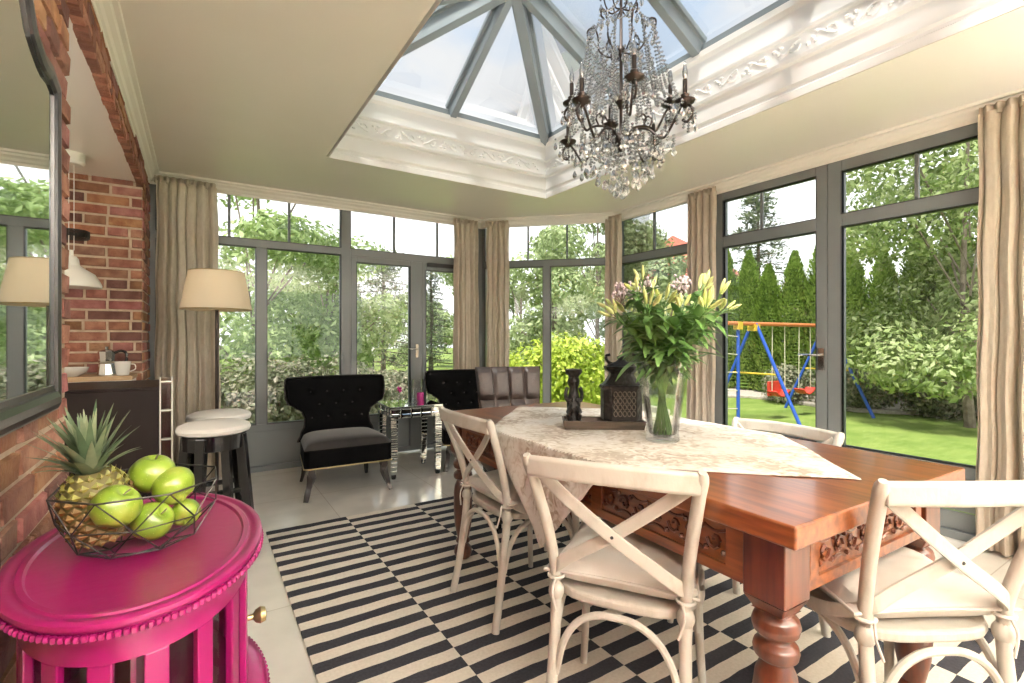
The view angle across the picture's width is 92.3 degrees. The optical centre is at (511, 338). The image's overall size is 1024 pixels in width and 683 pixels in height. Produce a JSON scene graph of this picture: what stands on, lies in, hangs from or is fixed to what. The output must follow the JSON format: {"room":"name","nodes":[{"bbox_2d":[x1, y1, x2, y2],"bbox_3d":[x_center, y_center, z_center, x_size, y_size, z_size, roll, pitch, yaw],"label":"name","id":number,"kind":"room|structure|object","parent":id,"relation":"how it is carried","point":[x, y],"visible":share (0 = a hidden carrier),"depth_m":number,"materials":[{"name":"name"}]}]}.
{"room":"sunroom","nodes":[
{"label":"sunroom","id":0,"kind":"room"},
{"bbox_2d":[0,0,149,682],"bbox_3d":[-1.021,-0.075,0.790,0.218,2.550,7.630,0,0,-33],"label":"wall","id":1,"kind":"structure","parent":0,"point":[25,516],"depth_m":1.33,"materials":[{"name":"brick"}]},
{"bbox_2d":[0,0,61,437],"bbox_3d":[-0.744,-0.407,0.570,0.024,1.201,1.826,0,0,-33],"label":"wall mirror","id":2,"kind":"object","parent":1,"relation":"attached to","point":[30,88],"visible":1,"depth_m":1.09,"materials":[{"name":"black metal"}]},
{"bbox_2d":[66,0,142,186],"bbox_3d":[-2.033,-1.127,2.536,0.046,0.076,2.462,0,0,-33],"label":"trim","id":3,"kind":"structure","parent":1,"relation":"attached to","point":[86,41],"depth_m":2.08,"materials":[{"name":"brick"}]},
{"bbox_2d":[154,175,221,480],"bbox_3d":[-2.667,-0.065,4.062,0.473,2.490,0.115,0,0,-33],"label":"curtain","id":4,"kind":"object","parent":1,"relation":"hanging from","point":[187,210],"visible":0.65,"depth_m":4.04,"materials":[{"name":"fabric"}]},
{"bbox_2d":[148,184,350,477],"bbox_3d":[-2.286,-0.060,4.447,1.612,2.520,0.072,0,0,-33],"label":"window","id":5,"kind":"structure","parent":1,"relation":"in","point":[271,445],"depth_m":4.45,"materials":[{"name":"grey"}]},
{"bbox_2d":[453,218,478,368],"bbox_3d":[-0.509,-0.065,5.415,0.306,2.490,0.116,0,0,-33],"label":"curtain","id":6,"kind":"object","parent":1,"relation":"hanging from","point":[466,243],"visible":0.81,"depth_m":5.41,"materials":[{"name":"fabric"}]},
{"bbox_2d":[91,0,1023,228],"bbox_3d":[0.834,-1.304,1.925,4.165,0.097,7.550,0,0,-33],"label":"trim","id":7,"kind":"structure","parent":1,"relation":"attached to","point":[108,13],"depth_m":3.63,"materials":[{"name":"white paint"}]},
{"bbox_2d":[975,94,1023,556],"bbox_3d":[2.808,-0.065,2.551,0.130,2.490,0.615,0,0,-33],"label":"curtain","id":8,"kind":"object","parent":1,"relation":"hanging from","point":[1000,226],"visible":0.9,"depth_m":2.71,"materials":[{"name":"fabric"}]},
{"bbox_2d":[65,17,134,181],"bbox_3d":[-2.765,-1.215,1.766,2.034,0.170,2.950,0,0,-33],"label":"ceiling","id":9,"kind":"structure","parent":0,"point":[92,134],"depth_m":2.63,"materials":[{"name":"paint"}]},
{"bbox_2d":[65,150,101,288],"bbox_3d":[-2.691,-0.722,3.005,0.292,0.816,0.292,0,0,-33],"label":"pendant lamp","id":10,"kind":"object","parent":9,"relation":"hanging from","point":[79,277],"visible":0.59,"depth_m":2.98,"materials":[{"name":"white ceramic"}]},
{"bbox_2d":[65,172,141,379],"bbox_3d":[-3.584,-0.050,3.072,2.055,2.500,0.167,0,0,-33],"label":"wall","id":11,"kind":"structure","parent":0,"point":[110,209],"depth_m":3.46,"materials":[{"name":"brick"}]},
{"bbox_2d":[119,0,1023,218],"bbox_3d":[0.833,-1.500,2.001,4.345,0.300,7.680,0,0,-33],"label":"ceiling","id":12,"kind":"structure","parent":0,"point":[252,92],"depth_m":2.79,"materials":[{"name":"paint"}]},
{"bbox_2d":[485,220,509,366],"bbox_3d":[-0.163,-0.065,5.482,0.278,2.490,0.092,0,0,12],"label":"curtain","id":13,"kind":"object","parent":12,"relation":"hanging from","point":[497,234],"visible":0.7,"depth_m":5.47,"materials":[{"name":"fabric"}]},
{"bbox_2d":[604,214,622,378],"bbox_3d":[1.073,-0.065,5.260,0.084,2.490,0.245,0,0,-33],"label":"curtain","id":14,"kind":"object","parent":12,"relation":"hanging from","point":[613,225],"visible":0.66,"depth_m":5.24,"materials":[{"name":"fabric"}]},
{"bbox_2d":[329,0,1023,197],"bbox_3d":[0.408,-1.618,2.738,2.276,0.544,3.726,0,0,-33],"label":"trim","id":15,"kind":"structure","parent":12,"relation":"attached to","point":[797,48],"depth_m":3.15,"materials":[{"name":"white paint"}]},
{"bbox_2d":[374,0,788,145],"bbox_3d":[0.398,-2.190,2.753,2.117,0.699,3.603,0,0,-33],"label":"window","id":16,"kind":"structure","parent":15,"relation":"attached to","point":[448,15],"depth_m":3.54,"materials":[{"name":"silver metal"}]},
{"bbox_2d":[553,0,697,199],"bbox_3d":[0.551,-1.552,2.485,0.652,1.716,0.655,0,0,-1],"label":"chandelier","id":17,"kind":"object","parent":16,"relation":"hanging from","point":[620,138],"visible":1,"depth_m":2.43,"materials":[{"name":"glass"}]},
{"bbox_2d":[579,77,583,91],"bbox_3d":[0.318,-1.151,2.244,0.021,0.073,0.021,0,0,-33],"label":"candle","id":18,"kind":"object","parent":17,"relation":"on","point":[581,81],"depth_m":2.24,"materials":[{"name":"wax"}]},
{"bbox_2d":[632,54,636,68],"bbox_3d":[0.555,-1.252,2.235,0.021,0.073,0.021,0,0,-33],"label":"candle","id":19,"kind":"object","parent":17,"relation":"on","point":[634,57],"depth_m":2.23,"materials":[{"name":"wax"}]},
{"bbox_2d":[686,186,716,422],"bbox_3d":[1.677,-0.065,4.348,0.116,2.490,0.293,0,0,-33],"label":"curtain","id":20,"kind":"object","parent":12,"relation":"hanging from","point":[702,204],"visible":0.7,"depth_m":4.34,"materials":[{"name":"fabric"}]},
{"bbox_2d":[206,446,1023,682],"bbox_3d":[-0.013,1.260,1.444,6.330,0.120,7.650,0,0,-33],"label":"floor","id":21,"kind":"structure","parent":0,"point":[344,491],"depth_m":3.45,"materials":[{"name":"tile"}]},
{"bbox_2d":[65,376,172,496],"bbox_3d":[-2.291,0.705,2.778,0.640,0.990,0.572,0,0,-33],"label":"bar cabinet","id":22,"kind":"object","parent":21,"relation":"on","point":[149,403],"visible":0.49,"depth_m":2.63,"materials":[{"name":"black"}]},
{"bbox_2d":[67,373,136,382],"bbox_3d":[-2.930,0.723,3.184,0.780,0.955,0.320,0,0,-33],"label":"wooden console","id":23,"kind":"object","parent":22,"relation":"on","point":[132,376],"visible":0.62,"depth_m":3.19,"materials":[{"name":"brown wood"}]},
{"bbox_2d":[65,367,88,376],"bbox_3d":[-2.839,0.216,3.171,0.176,0.058,0.176,0,0,-33],"label":"bowl","id":24,"kind":"object","parent":23,"relation":"on","point":[71,371],"visible":0.64,"depth_m":3.14,"materials":[{"name":"white ceramic"}]},
{"bbox_2d":[97,346,127,375],"bbox_3d":[-2.662,0.148,3.271,0.153,0.194,0.093,0,0,-11],"label":"moka pot","id":25,"kind":"object","parent":23,"relation":"on","point":[106,366],"visible":0.97,"depth_m":3.24,"materials":[{"name":"silver metal"}]},
{"bbox_2d":[114,361,135,375],"bbox_3d":[-2.581,0.199,3.271,0.103,0.092,0.089,0,0,4],"label":"cup","id":26,"kind":"object","parent":23,"relation":"on","point":[122,368],"visible":0.98,"depth_m":3.25,"materials":[{"name":"white ceramic"}]},
{"bbox_2d":[65,380,158,392],"bbox_3d":[-2.317,0.269,2.762,0.580,0.013,0.572,0,0,-33],"label":"countertop","id":27,"kind":"structure","parent":22,"relation":"on","point":[80,387],"depth_m":2.69,"materials":[{"name":"black"}]},
{"bbox_2d":[0,492,269,682],"bbox_3d":[-0.768,0.810,1.034,0.475,0.780,0.736,0,0,-33],"label":"side table","id":28,"kind":"object","parent":21,"relation":"on","point":[178,612],"visible":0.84,"depth_m":0.87,"materials":[{"name":"paint"}]},
{"bbox_2d":[46,463,217,558],"bbox_3d":[-0.762,0.358,1.011,0.268,0.131,0.268,0,0,-33],"label":"fruit basket","id":29,"kind":"object","parent":28,"relation":"on","point":[48,501],"visible":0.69,"depth_m":0.94,"materials":[{"name":"black metal"}]},
{"bbox_2d":[24,399,140,549],"bbox_3d":[-0.833,0.267,0.963,0.173,0.285,0.182,0,0,-26],"label":"pineapple","id":30,"kind":"object","parent":29,"relation":"in","point":[87,452],"visible":0.85,"depth_m":0.94,"materials":[{"name":"green plant"}]},
{"bbox_2d":[87,484,142,527],"bbox_3d":[-0.769,0.326,0.954,0.081,0.081,0.085,0,0,9],"label":"apple","id":31,"kind":"object","parent":29,"relation":"in","point":[126,512],"visible":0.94,"depth_m":0.93,"materials":[{"name":"green plant"}]},
{"bbox_2d":[129,502,173,540],"bbox_3d":[-0.742,0.377,1.016,0.075,0.076,0.077,0,0,-6],"label":"apple","id":32,"kind":"object","parent":29,"relation":"in","point":[164,513],"visible":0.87,"depth_m":0.99,"materials":[{"name":"green plant"}]},
{"bbox_2d":[127,454,175,492],"bbox_3d":[-0.787,0.294,1.080,0.089,0.082,0.089,0,0,-12],"label":"apple","id":33,"kind":"object","parent":29,"relation":"in","point":[145,470],"visible":0.77,"depth_m":1.05,"materials":[{"name":"green plant"}]},
{"bbox_2d":[151,466,194,504],"bbox_3d":[-0.738,0.322,1.073,0.078,0.082,0.081,0,0,-26],"label":"apple","id":34,"kind":"object","parent":29,"relation":"in","point":[173,479],"visible":0.9,"depth_m":1.05,"materials":[{"name":"green plant"}]},
{"bbox_2d":[172,498,201,525],"bbox_3d":[-0.722,0.385,1.088,0.062,0.060,0.057,0,0,-13],"label":"apple","id":35,"kind":"object","parent":29,"relation":"in","point":[180,512],"visible":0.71,"depth_m":1.07,"materials":[{"name":"green plant"}]},
{"bbox_2d":[175,418,253,508],"bbox_3d":[-1.626,0.826,2.687,0.356,0.749,0.356,0,0,37],"label":"bar stool","id":36,"kind":"object","parent":21,"relation":"on","point":[200,438],"visible":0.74,"depth_m":2.62,"materials":[{"name":"white"}]},
{"bbox_2d":[179,268,252,490],"bbox_3d":[-2.022,0.371,3.372,0.433,1.658,0.433,0,0,-33],"label":"floor lamp","id":37,"kind":"object","parent":21,"relation":"on","point":[205,289],"visible":0.86,"depth_m":3.23,"materials":[{"name":"beige fabric"}]},
{"bbox_2d":[185,408,250,500],"bbox_3d":[-1.831,0.826,3.078,0.356,0.749,0.356,0,0,-38],"label":"bar stool","id":38,"kind":"object","parent":21,"relation":"on","point":[244,414],"visible":0.33,"depth_m":3.07,"materials":[{"name":"black"}]},
{"bbox_2d":[284,374,391,502],"bbox_3d":[-1.398,0.764,4.029,0.824,0.890,0.667,0,0,-30],"label":"velvet chair","id":39,"kind":"object","parent":21,"relation":"on","point":[337,431],"visible":1,"depth_m":4.03,"materials":[{"name":"black fabric"}]},
{"bbox_2d":[377,398,442,479],"bbox_3d":[-0.932,0.891,4.469,0.474,0.618,0.474,0,0,-28],"label":"side table","id":40,"kind":"object","parent":21,"relation":"on","point":[391,409],"visible":0.84,"depth_m":4.35,"materials":[{"name":"metal"}]},
{"bbox_2d":[412,379,422,400],"bbox_3d":[-0.885,0.482,4.618,0.104,0.200,0.104,0,0,-33],"label":"hurricane","id":41,"kind":"object","parent":40,"relation":"on","point":[412,379],"visible":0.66,"depth_m":4.60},
{"bbox_2d":[417,392,423,402],"bbox_3d":[-0.834,0.533,4.473,0.062,0.097,0.062,0,0,-33],"label":"candle","id":42,"kind":"object","parent":40,"relation":"on","point":[420,395],"visible":0.98,"depth_m":4.45,"materials":[{"name":"pink wax"}]},
{"bbox_2d":[350,211,481,451],"bbox_3d":[-0.966,-0.060,5.258,1.500,2.520,0.123,0,0,-33],"label":"door","id":43,"kind":"structure","parent":21,"relation":"on","point":[408,432],"depth_m":5.21,"materials":[{"name":"grey"}]},
{"bbox_2d":[424,369,478,471],"bbox_3d":[-0.415,0.764,4.832,0.824,0.890,0.667,0,0,-21],"label":"velvet chair","id":44,"kind":"object","parent":21,"relation":"on","point":[456,389],"visible":0.5,"depth_m":4.97,"materials":[{"name":"black fabric"}]},
{"bbox_2d":[482,225,604,402],"bbox_3d":[0.394,-0.060,5.518,1.563,2.520,0.072,0,0,13],"label":"window","id":45,"kind":"structure","parent":21,"relation":"on","point":[547,264],"depth_m":5.49,"materials":[{"name":"grey"}]},
{"bbox_2d":[266,493,1023,682],"bbox_3d":[0.433,1.194,2.196,2.390,0.010,3.490,0,0,-33],"label":"rug","id":46,"kind":"object","parent":21,"relation":"on","point":[371,599],"visible":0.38,"depth_m":2.07,"materials":[{"name":"fabric"}]},
{"bbox_2d":[438,406,581,634],"bbox_3d":[-0.011,0.754,2.252,0.554,0.876,0.484,0,0,-33],"label":"dining chair","id":47,"kind":"object","parent":46,"relation":"on","point":[495,492],"visible":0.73,"depth_m":2.10,"materials":[{"name":"beige paint"}]},
{"bbox_2d":[468,469,520,504],"bbox_3d":[0.048,0.676,2.289,0.408,0.102,0.428,0,0,-33],"label":"seat cushion","id":48,"kind":"object","parent":47,"relation":"on","point":[482,495],"depth_m":2.20,"materials":[{"name":"beige fabric"}]},
{"bbox_2d":[475,366,561,533],"bbox_3d":[0.043,0.703,3.309,0.490,0.996,0.599,0,0,-15],"label":"leather chair","id":49,"kind":"object","parent":46,"relation":"on","point":[520,385],"visible":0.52,"depth_m":3.50,"materials":[{"name":"brown"}]},
{"bbox_2d":[544,404,669,550],"bbox_3d":[0.521,0.784,2.727,0.554,0.815,0.484,0,0,-33],"label":"dining chair","id":50,"kind":"object","parent":46,"relation":"on","point":[653,408],"visible":0.02,"depth_m":2.75,"materials":[{"name":"beige paint"}]},
{"bbox_2d":[522,453,708,682],"bbox_3d":[0.346,0.754,1.488,0.484,0.876,0.554,0,0,24],"label":"dining chair","id":51,"kind":"object","parent":46,"relation":"on","point":[605,564],"visible":0.98,"depth_m":1.34,"materials":[{"name":"beige paint"}]},
{"bbox_2d":[546,519,696,600],"bbox_3d":[0.374,0.676,1.552,0.428,0.102,0.408,0,0,24],"label":"seat cushion","id":52,"kind":"object","parent":51,"relation":"on","point":[605,574],"depth_m":1.42,"materials":[{"name":"beige fabric"}]},
{"bbox_2d":[441,401,964,682],"bbox_3d":[0.506,0.794,2.108,0.935,0.789,1.930,0,0,-31],"label":"dining table","id":53,"kind":"object","parent":46,"relation":"on","point":[783,538],"visible":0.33,"depth_m":1.26,"materials":[{"name":"wood"}]},
{"bbox_2d":[495,407,860,547],"bbox_3d":[0.512,0.601,2.128,1.213,0.416,1.275,0,0,11],"label":"tablecloth","id":54,"kind":"object","parent":53,"relation":"on","point":[539,431],"visible":0.73,"depth_m":1.82,"materials":[{"name":"fabric"}]},
{"bbox_2d":[562,416,645,429],"bbox_3d":[0.402,0.375,2.183,0.355,0.037,0.143,0,0,3],"label":"serving tray","id":55,"kind":"object","parent":54,"relation":"on","point":[588,422],"visible":0.9,"depth_m":2.12,"materials":[{"name":"wood"}]},
{"bbox_2d":[564,369,583,420],"bbox_3d":[0.274,0.260,2.187,0.088,0.250,0.084,0,0,3],"label":"candle holder","id":56,"kind":"object","parent":55,"relation":"on","point":[573,411],"visible":1,"depth_m":2.17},
{"bbox_2d":[599,353,641,421],"bbox_3d":[0.484,0.225,2.182,0.182,0.319,0.122,0,0,-2],"label":"lantern","id":57,"kind":"object","parent":55,"relation":"on","point":[621,399],"visible":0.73,"depth_m":2.13,"materials":[{"name":"brown"}]},
{"bbox_2d":[635,359,690,443],"bbox_3d":[0.579,0.237,1.892,0.210,0.312,0.210,0,0,-33],"label":"glass vase","id":58,"kind":"object","parent":54,"relation":"on","point":[681,384],"visible":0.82,"depth_m":1.86,"materials":[{"name":"glass"}]},
{"bbox_2d":[597,265,741,434],"bbox_3d":[0.596,0.044,1.871,0.517,0.639,0.556,0,0,-33],"label":"lily bouquet","id":59,"kind":"object","parent":58,"relation":"in","point":[665,342],"visible":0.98,"depth_m":1.83,"materials":[{"name":"green plant"}]},
{"bbox_2d":[667,417,844,637],"bbox_3d":[0.994,0.782,2.032,0.554,0.819,0.484,0,0,-33],"label":"dining chair","id":60,"kind":"object","parent":46,"relation":"on","point":[828,437],"visible":0.12,"depth_m":2.13,"materials":[{"name":"beige paint"}]},
{"bbox_2d":[805,478,1023,682],"bbox_3d":[1.053,0.754,1.357,0.484,0.876,0.554,0,0,-3],"label":"dining chair","id":61,"kind":"object","parent":46,"relation":"on","point":[901,595],"visible":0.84,"depth_m":1.21,"materials":[{"name":"beige paint"}]},
{"bbox_2d":[818,547,997,617],"bbox_3d":[1.050,0.676,1.427,0.428,0.102,0.408,0,0,-2],"label":"seat cushion","id":62,"kind":"object","parent":61,"relation":"on","point":[953,595],"depth_m":1.26,"materials":[{"name":"beige fabric"}]},
{"bbox_2d":[622,193,727,424],"bbox_3d":[1.497,-0.060,4.813,0.072,2.520,1.310,0,0,-33],"label":"window","id":63,"kind":"structure","parent":21,"relation":"on","point":[634,230],"depth_m":4.86,"materials":[{"name":"grey"}]},
{"bbox_2d":[722,164,827,442],"bbox_3d":[2.045,-0.045,3.897,0.134,2.490,0.840,0,0,-33],"label":"door","id":64,"kind":"structure","parent":21,"relation":"on","point":[818,226],"depth_m":3.61,"materials":[{"name":"grey"}]},
{"bbox_3d":[3.854,-0.075,1.181,0.130,2.550,3.050,0,0,-33],"label":"wall","id":65,"kind":"structure","parent":0,"visible":0},
{"bbox_2d":[828,122,1014,554],"bbox_3d":[2.651,-0.045,3.002,0.072,2.490,1.314,0,0,-33],"label":"window frame","id":66,"kind":"structure","parent":65,"relation":"in","point":[954,524],"depth_m":3.33,"materials":[{"name":"grey"}]},
{"label":"outside","id":67,"kind":"structure","parent":0,"visible":0},
{"bbox_2d":[220,347,977,514],"bbox_3d":[-2.312,1.550,22.241,100.000,0.200,100.000,0,0,-33],"label":"ground","id":68,"kind":"structure","parent":67,"point":[916,435],"depth_m":8.20,"materials":[{"name":"green plant"}]},
{"bbox_2d":[220,364,247,420],"bbox_3d":[-3.663,0.833,5.185,1.507,1.262,1.177,0,0,-17],"label":"shrub","id":69,"kind":"object","parent":68,"relation":"on","point":[224,389],"visible":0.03,"depth_m":5.46,"materials":[{"name":"green plant"}]},
{"bbox_2d":[218,258,251,365],"bbox_3d":[-15.007,-1.355,23.958,3.728,5.659,4.482,0,0,29],"label":"tree","id":70,"kind":"object","parent":68,"relation":"on","point":[223,264],"visible":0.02,"depth_m":24.97,"materials":[{"name":"green plant"}]},
{"bbox_2d":[220,351,301,423],"bbox_3d":[-3.168,0.799,5.834,1.536,1.318,0.953,0,0,22],"label":"shrub","id":71,"kind":"object","parent":68,"relation":"on","point":[248,404],"visible":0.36,"depth_m":5.58,"materials":[{"name":"green plant"}]},
{"bbox_2d":[227,271,302,356],"bbox_3d":[-13.586,-1.228,28.745,5.879,5.510,3.818,0,0,-40],"label":"tree","id":72,"kind":"object","parent":68,"relation":"on","point":[283,283],"visible":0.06,"depth_m":28.20,"materials":[{"name":"green plant"}]},
{"bbox_2d":[217,195,375,422],"bbox_3d":[-3.943,-1.283,8.043,3.684,5.476,3.793,0,0,-33],"label":"birch tree","id":73,"kind":"object","parent":68,"relation":"on","point":[272,229],"visible":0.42,"depth_m":7.97,"materials":[{"name":"green plant"}]},
{"bbox_2d":[267,351,371,420],"bbox_3d":[-2.610,0.797,6.510,1.448,1.330,1.235,0,0,-33],"label":"shrub","id":74,"kind":"object","parent":68,"relation":"on","point":[299,372],"visible":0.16,"depth_m":6.29,"materials":[{"name":"green plant"}]},
{"bbox_2d":[285,289,358,355],"bbox_3d":[-9.138,-0.512,23.801,3.620,3.961,3.626,0,0,-44],"label":"tree","id":75,"kind":"object","parent":68,"relation":"on","point":[302,289],"visible":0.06,"depth_m":22.96,"materials":[{"name":"green plant"}]},
{"bbox_2d":[248,235,407,374],"bbox_3d":[-3.608,-0.361,10.354,3.195,3.631,2.357,0,0,2],"label":"birch tree","id":76,"kind":"object","parent":68,"relation":"on","point":[386,314],"visible":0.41,"depth_m":10.03,"materials":[{"name":"green plant"}]},
{"bbox_2d":[310,277,397,377],"bbox_3d":[-5.646,-0.575,17.070,3.244,4.066,3.191,0,0,28],"label":"pine tree","id":77,"kind":"object","parent":68,"relation":"on","point":[358,286],"visible":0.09,"depth_m":17.02,"materials":[{"name":"green plant"}]},
{"bbox_2d":[357,362,399,413],"bbox_3d":[-2.135,0.912,7.343,0.982,1.120,1.087,0,0,5],"label":"shrub","id":78,"kind":"object","parent":68,"relation":"on","point":[374,409],"visible":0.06,"depth_m":7.33,"materials":[{"name":"green plant"}]},
{"bbox_2d":[357,247,438,373],"bbox_3d":[-5.201,-0.998,19.098,4.616,5.006,4.006,0,0,16],"label":"pine tree","id":79,"kind":"object","parent":68,"relation":"on","point":[385,276],"visible":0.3,"depth_m":18.85,"materials":[{"name":"green plant"}]},
{"bbox_2d":[382,366,438,402],"bbox_3d":[-1.796,0.951,8.177,1.107,1.007,1.237,0,0,-33],"label":"shrub","id":80,"kind":"object","parent":68,"relation":"on","point":[403,379],"visible":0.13,"depth_m":7.85,"materials":[{"name":"green plant"}]},
{"bbox_2d":[380,292,450,361],"bbox_3d":[-5.900,-0.805,30.959,4.698,4.662,4.708,0,0,-33],"label":"tree","id":81,"kind":"object","parent":68,"relation":"on","point":[404,299],"visible":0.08,"depth_m":30.57,"materials":[{"name":"green plant"}]},
{"bbox_2d":[401,271,452,369],"bbox_3d":[-3.499,-0.837,21.060,2.677,4.732,2.642,0,0,4],"label":"pine tree","id":82,"kind":"object","parent":68,"relation":"on","point":[431,297],"visible":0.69,"depth_m":20.94,"materials":[{"name":"green plant"}]},
{"bbox_2d":[426,254,453,346],"bbox_3d":[-3.075,-1.455,24.828,3.734,5.821,3.718,0,0,4],"label":"tree","id":83,"kind":"object","parent":68,"relation":"on","point":[449,280],"visible":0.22,"depth_m":24.17,"materials":[{"name":"green plant"}]},
{"bbox_2d":[509,259,572,358],"bbox_3d":[0.366,-0.641,17.021,3.551,4.286,3.516,0,0,21],"label":"tree","id":84,"kind":"object","parent":68,"relation":"on","point":[515,303],"visible":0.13,"depth_m":17.36,"materials":[{"name":"green plant"}]},
{"bbox_2d":[509,224,604,394],"bbox_3d":[1.055,-0.735,12.492,3.547,4.460,3.000,0,0,44],"label":"tree","id":85,"kind":"object","parent":68,"relation":"on","point":[557,241],"visible":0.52,"depth_m":11.79,"materials":[{"name":"green plant"}]},
{"bbox_2d":[509,331,604,404],"bbox_3d":[0.951,0.662,8.944,1.957,1.612,2.052,0,0,31],"label":"shrub","id":86,"kind":"object","parent":68,"relation":"on","point":[565,357],"visible":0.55,"depth_m":8.52,"materials":[{"name":"green plant"}]},
{"bbox_2d":[547,223,649,366],"bbox_3d":[2.924,-1.857,16.706,3.592,6.627,4.438,0,0,16],"label":"tree","id":87,"kind":"object","parent":68,"relation":"on","point":[599,331],"visible":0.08,"depth_m":17.05,"materials":[{"name":"green plant"}]},
{"bbox_2d":[593,220,686,390],"bbox_3d":[3.639,-0.906,13.259,2.793,4.724,2.640,0,0,-33],"label":"tree","id":88,"kind":"object","parent":68,"relation":"on","point":[662,267],"visible":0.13,"depth_m":12.96,"materials":[{"name":"green plant"}]},
{"bbox_2d":[656,286,686,315],"bbox_3d":[6.341,-0.315,19.078,4.095,3.687,4.126,0,0,33],"label":"tree","id":89,"kind":"object","parent":68,"relation":"on","point":[685,296],"visible":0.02,"depth_m":18.26,"materials":[{"name":"green plant"}]},
{"bbox_2d":[637,235,737,352],"bbox_3d":[15.120,-3.350,42.000,9.200,9.600,11.200,0,0,37],"label":"house","id":90,"kind":"structure","parent":68,"relation":"on","point":[678,241],"depth_m":38.45,"materials":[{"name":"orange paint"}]},
{"bbox_2d":[728,191,796,315],"bbox_3d":[10.994,-2.650,21.883,5.242,8.202,5.583,0,0,-33],"label":"spruce tree","id":91,"kind":"object","parent":68,"relation":"on","point":[753,202],"visible":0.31,"depth_m":21.74,"materials":[{"name":"green plant"}]},
{"bbox_2d":[728,321,874,424],"bbox_3d":[4.891,0.589,8.871,3.218,1.744,1.741,0,0,-33],"label":"swing set","id":92,"kind":"object","parent":68,"relation":"on","point":[751,326],"visible":0.6,"depth_m":8.31,"materials":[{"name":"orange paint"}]},
{"bbox_2d":[767,326,789,396],"bbox_3d":[4.777,0.405,8.825,0.453,1.270,0.190,0,0,-33],"label":"swing","id":93,"kind":"object","parent":92,"relation":"hanging from","point":[773,387],"visible":0.79,"depth_m":8.82,"materials":[{"name":"red plastic"}]},
{"bbox_2d":[793,327,814,393],"bbox_3d":[5.497,0.405,9.238,0.453,1.270,0.180,0,0,-33],"label":"swing","id":94,"kind":"object","parent":92,"relation":"hanging from","point":[808,390],"visible":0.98,"depth_m":9.24,"materials":[{"name":"red plastic"}]},
{"bbox_2d":[728,387,976,410],"bbox_3d":[8.350,1.442,11.248,4.829,0.015,14.000,0,0,-33],"label":"planting bed","id":95,"kind":"object","parent":68,"relation":"on","point":[742,391],"visible":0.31,"depth_m":12.84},
{"bbox_2d":[728,249,739,387],"bbox_3d":[6.257,-0.604,14.366,1.057,4.108,1.078,0,0,-33],"label":"thuja","id":96,"kind":"object","parent":95,"relation":"on","point":[731,273],"visible":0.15,"depth_m":14.06,"materials":[{"name":"green plant"}]},
{"bbox_2d":[730,249,760,389],"bbox_3d":[6.667,-0.532,13.849,1.078,3.965,1.057,0,0,-17],"label":"thuja","id":97,"kind":"object","parent":95,"relation":"on","point":[748,280],"visible":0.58,"depth_m":13.63,"materials":[{"name":"green plant"}]},
{"bbox_2d":[748,263,783,391],"bbox_3d":[6.906,-0.293,13.226,1.057,3.486,1.078,0,0,-1],"label":"thuja","id":98,"kind":"object","parent":95,"relation":"on","point":[766,309],"visible":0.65,"depth_m":13.03,"materials":[{"name":"green plant"}]},
{"bbox_2d":[760,363,814,404],"bbox_3d":[6.253,1.008,10.998,1.461,0.912,1.359,0,0,-33],"label":"shrub","id":99,"kind":"object","parent":95,"relation":"on","point":[791,376],"visible":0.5,"depth_m":10.82,"materials":[{"name":"green plant"}]},
{"bbox_2d":[773,250,810,379],"bbox_3d":[7.317,-0.427,12.723,1.078,3.753,1.057,0,0,14],"label":"thuja","id":100,"kind":"object","parent":95,"relation":"on","point":[793,295],"visible":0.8,"depth_m":12.49,"materials":[{"name":"green plant"}]},
{"bbox_2d":[800,246,814,395],"bbox_3d":[7.716,-0.631,12.214,1.057,4.163,1.078,0,0,30],"label":"thuja","id":101,"kind":"object","parent":95,"relation":"on","point":[810,291],"visible":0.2,"depth_m":12.16,"materials":[{"name":"green plant"}]},
{"bbox_2d":[846,244,870,394],"bbox_3d":[7.944,-0.445,11.586,1.057,3.790,1.078,0,0,-45],"label":"thuja","id":102,"kind":"object","parent":95,"relation":"on","point":[855,282],"visible":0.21,"depth_m":11.29,"materials":[{"name":"green plant"}]},
{"bbox_2d":[846,367,900,410],"bbox_3d":[6.938,0.997,9.801,1.206,0.952,1.246,0,0,-33],"label":"shrub","id":103,"kind":"object","parent":95,"relation":"on","point":[871,395],"visible":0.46,"depth_m":9.56,"materials":[{"name":"green plant"}]},
{"bbox_2d":[857,250,904,403],"bbox_3d":[8.358,-0.288,11.071,1.078,3.477,1.057,0,0,-29],"label":"thuja","id":104,"kind":"object","parent":95,"relation":"on","point":[878,278],"visible":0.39,"depth_m":10.90,"materials":[{"name":"green plant"}]},
{"bbox_2d":[890,228,942,404],"bbox_3d":[8.769,-0.515,10.560,1.057,3.930,1.078,0,0,-14],"label":"thuja","id":105,"kind":"object","parent":95,"relation":"on","point":[905,271],"visible":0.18,"depth_m":10.38,"materials":[{"name":"green plant"}]},
{"bbox_2d":[925,217,977,370],"bbox_3d":[9.001,-0.613,9.944,1.078,4.127,1.057,0,0,2],"label":"thuja","id":106,"kind":"object","parent":95,"relation":"on","point":[949,270],"visible":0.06,"depth_m":9.81,"materials":[{"name":"green plant"}]},
{"bbox_2d":[728,394,976,415],"bbox_3d":[7.657,1.420,10.116,6.899,0.100,1.684,0,0,28],"label":"kerb","id":107,"kind":"object","parent":68,"relation":"on","point":[812,404],"visible":0.41,"depth_m":9.73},
{"bbox_2d":[846,140,978,427],"bbox_3d":[7.569,-1.640,8.377,4.485,6.190,4.093,0,0,21],"label":"broadleaf tree","id":108,"kind":"object","parent":68,"relation":"on","point":[936,362],"visible":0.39,"depth_m":8.08,"materials":[{"name":"green plant"}]},
{"bbox_2d":[897,383,976,419],"bbox_3d":[7.974,1.034,9.127,1.404,0.899,1.318,0,0,-33],"label":"shrub","id":109,"kind":"object","parent":68,"relation":"on","point":[943,408],"visible":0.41,"depth_m":8.89,"materials":[{"name":"green plant"}]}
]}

